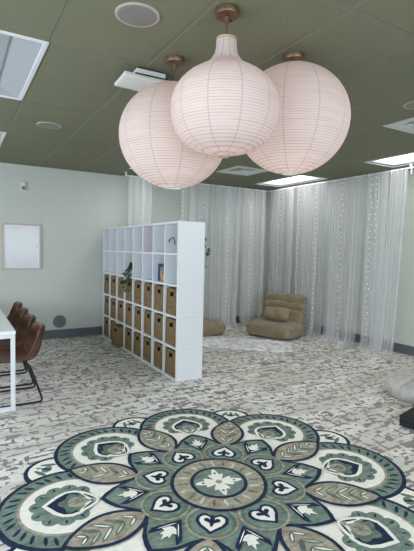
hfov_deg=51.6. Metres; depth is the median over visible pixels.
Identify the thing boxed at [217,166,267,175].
ceiling vent
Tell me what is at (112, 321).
woven basket
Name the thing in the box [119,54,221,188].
paper lantern
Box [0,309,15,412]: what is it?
table
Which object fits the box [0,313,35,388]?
dining chair
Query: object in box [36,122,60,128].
ceiling speaker
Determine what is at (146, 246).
bookcase
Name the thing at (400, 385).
round cushion
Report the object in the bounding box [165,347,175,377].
woven basket
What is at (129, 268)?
vine
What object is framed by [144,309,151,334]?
woven basket
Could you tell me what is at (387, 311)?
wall
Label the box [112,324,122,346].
woven basket
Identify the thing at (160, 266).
picture book
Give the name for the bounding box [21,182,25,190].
wall sensor
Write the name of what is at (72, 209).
wall
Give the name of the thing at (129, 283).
woven basket
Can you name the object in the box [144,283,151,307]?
woven basket
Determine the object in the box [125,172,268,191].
curtain rod
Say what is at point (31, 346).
dining chair
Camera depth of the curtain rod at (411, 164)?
6.63 m
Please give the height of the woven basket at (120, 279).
0.298 m
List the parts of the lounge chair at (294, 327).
seat, backrest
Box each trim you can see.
[0,0,413,189]
[0,162,413,191]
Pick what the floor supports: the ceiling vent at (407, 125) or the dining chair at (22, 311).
the dining chair at (22, 311)
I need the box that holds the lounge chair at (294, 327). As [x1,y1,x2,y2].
[246,292,306,339]
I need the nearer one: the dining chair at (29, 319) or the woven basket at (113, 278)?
the dining chair at (29, 319)
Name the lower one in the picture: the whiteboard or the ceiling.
the whiteboard
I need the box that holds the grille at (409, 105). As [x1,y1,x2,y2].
[405,102,413,108]
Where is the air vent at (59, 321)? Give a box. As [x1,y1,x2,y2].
[53,315,65,327]
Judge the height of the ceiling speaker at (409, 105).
0.010 m
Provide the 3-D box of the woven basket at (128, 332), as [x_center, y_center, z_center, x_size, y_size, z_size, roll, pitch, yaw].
[-0.991,0.907,6.142,0.287,0.298,0.295,-1,4,-30]
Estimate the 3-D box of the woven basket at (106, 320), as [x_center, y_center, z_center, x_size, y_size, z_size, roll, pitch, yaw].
[-1.507,0.842,7.019,0.287,0.298,0.295,-1,4,-30]
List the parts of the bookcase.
panel, shelf, shelf, shelf, shelf, shelf, shelf, panel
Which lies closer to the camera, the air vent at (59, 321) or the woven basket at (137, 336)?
the woven basket at (137, 336)
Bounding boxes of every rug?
[0,409,413,550]
[202,336,293,352]
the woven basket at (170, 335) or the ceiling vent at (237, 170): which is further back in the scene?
the ceiling vent at (237, 170)
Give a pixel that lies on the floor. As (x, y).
(86, 383)
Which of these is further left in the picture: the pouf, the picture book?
the picture book
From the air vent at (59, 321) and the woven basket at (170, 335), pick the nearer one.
the woven basket at (170, 335)
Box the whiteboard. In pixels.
[1,223,40,269]
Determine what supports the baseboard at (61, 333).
attached to the wall at (72, 209)
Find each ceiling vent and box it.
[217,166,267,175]
[383,117,413,133]
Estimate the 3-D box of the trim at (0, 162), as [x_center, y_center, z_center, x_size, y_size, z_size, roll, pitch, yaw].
[0.384,-1.353,2.380,8.311,0.011,10.273,-1,4,-31]
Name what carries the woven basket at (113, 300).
on the bookcase
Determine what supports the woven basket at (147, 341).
on the bookcase
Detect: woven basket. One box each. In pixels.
[104,275,108,293]
[104,296,108,315]
[104,317,108,337]
[110,298,115,318]
[110,320,115,338]
[111,276,115,295]
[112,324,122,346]
[117,300,123,321]
[118,277,123,298]
[125,303,131,326]
[125,327,131,351]
[126,279,131,300]
[133,332,140,356]
[134,281,141,303]
[134,306,140,329]
[143,336,150,362]
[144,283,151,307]
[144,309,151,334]
[154,285,163,311]
[154,313,162,340]
[154,341,162,368]
[165,317,175,346]
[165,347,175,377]
[166,287,176,315]
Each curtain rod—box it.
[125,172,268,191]
[269,163,413,191]
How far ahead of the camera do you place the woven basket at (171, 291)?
4.87 m
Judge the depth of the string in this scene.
6.29 m
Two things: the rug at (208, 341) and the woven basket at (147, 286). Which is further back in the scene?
the rug at (208, 341)
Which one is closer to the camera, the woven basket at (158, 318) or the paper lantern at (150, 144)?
the paper lantern at (150, 144)
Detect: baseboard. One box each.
[43,315,259,338]
[305,323,413,355]
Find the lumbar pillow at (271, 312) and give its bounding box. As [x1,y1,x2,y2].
[264,306,289,320]
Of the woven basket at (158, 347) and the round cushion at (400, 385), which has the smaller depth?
the round cushion at (400, 385)
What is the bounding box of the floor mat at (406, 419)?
[399,407,413,429]
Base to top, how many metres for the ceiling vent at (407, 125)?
0.064 m
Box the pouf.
[203,318,225,336]
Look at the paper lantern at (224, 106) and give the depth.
2.01 m
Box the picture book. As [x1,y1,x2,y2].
[158,263,163,280]
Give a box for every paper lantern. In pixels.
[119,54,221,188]
[171,3,279,157]
[247,50,350,174]
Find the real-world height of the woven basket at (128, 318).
0.298 m
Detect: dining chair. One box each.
[0,307,28,372]
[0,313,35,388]
[0,321,44,407]
[7,301,22,323]
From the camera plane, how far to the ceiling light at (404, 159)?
5.85 m
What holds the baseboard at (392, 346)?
attached to the wall at (387, 311)
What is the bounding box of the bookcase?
[102,221,204,381]
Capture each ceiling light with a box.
[0,30,48,100]
[0,132,5,145]
[256,175,326,186]
[364,152,413,167]
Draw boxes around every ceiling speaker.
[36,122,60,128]
[115,2,159,27]
[403,101,413,109]
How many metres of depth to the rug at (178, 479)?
2.58 m
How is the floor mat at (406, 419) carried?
on the floor
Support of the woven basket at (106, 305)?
on the bookcase
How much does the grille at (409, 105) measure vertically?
0.008 m
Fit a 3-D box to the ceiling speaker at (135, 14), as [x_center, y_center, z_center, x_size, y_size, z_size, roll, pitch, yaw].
[-0.365,-1.363,2.249,0.236,0.010,0.236,-1,4,-31]
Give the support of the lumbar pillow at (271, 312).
on the lounge chair at (294, 327)
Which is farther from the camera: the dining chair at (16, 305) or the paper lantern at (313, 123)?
the dining chair at (16, 305)
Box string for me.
[364,178,372,339]
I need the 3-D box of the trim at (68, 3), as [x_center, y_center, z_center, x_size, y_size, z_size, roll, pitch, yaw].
[0.384,-1.386,2.377,8.311,0.048,10.273,-1,4,-31]
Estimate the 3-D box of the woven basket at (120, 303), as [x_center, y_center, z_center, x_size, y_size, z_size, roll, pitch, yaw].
[-1.155,0.535,6.415,0.287,0.298,0.295,-1,4,-31]
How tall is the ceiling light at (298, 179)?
0.074 m
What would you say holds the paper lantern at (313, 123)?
hanging from the ceiling
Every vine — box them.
[122,261,132,292]
[205,238,210,266]
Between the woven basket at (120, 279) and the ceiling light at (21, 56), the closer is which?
the ceiling light at (21, 56)
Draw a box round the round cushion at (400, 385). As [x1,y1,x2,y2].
[385,370,413,403]
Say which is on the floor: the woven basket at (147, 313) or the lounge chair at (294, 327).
the lounge chair at (294, 327)
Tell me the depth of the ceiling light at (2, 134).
4.84 m
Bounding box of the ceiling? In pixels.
[0,0,413,191]
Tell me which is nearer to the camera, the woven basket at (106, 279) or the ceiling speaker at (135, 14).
the ceiling speaker at (135, 14)
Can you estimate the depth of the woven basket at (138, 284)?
5.76 m
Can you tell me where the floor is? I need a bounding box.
[0,322,413,550]
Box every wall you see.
[0,163,271,330]
[269,170,413,346]
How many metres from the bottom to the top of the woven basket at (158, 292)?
0.298 m
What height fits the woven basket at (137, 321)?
0.298 m
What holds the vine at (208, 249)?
hanging from the bookcase
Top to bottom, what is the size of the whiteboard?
0.690 m

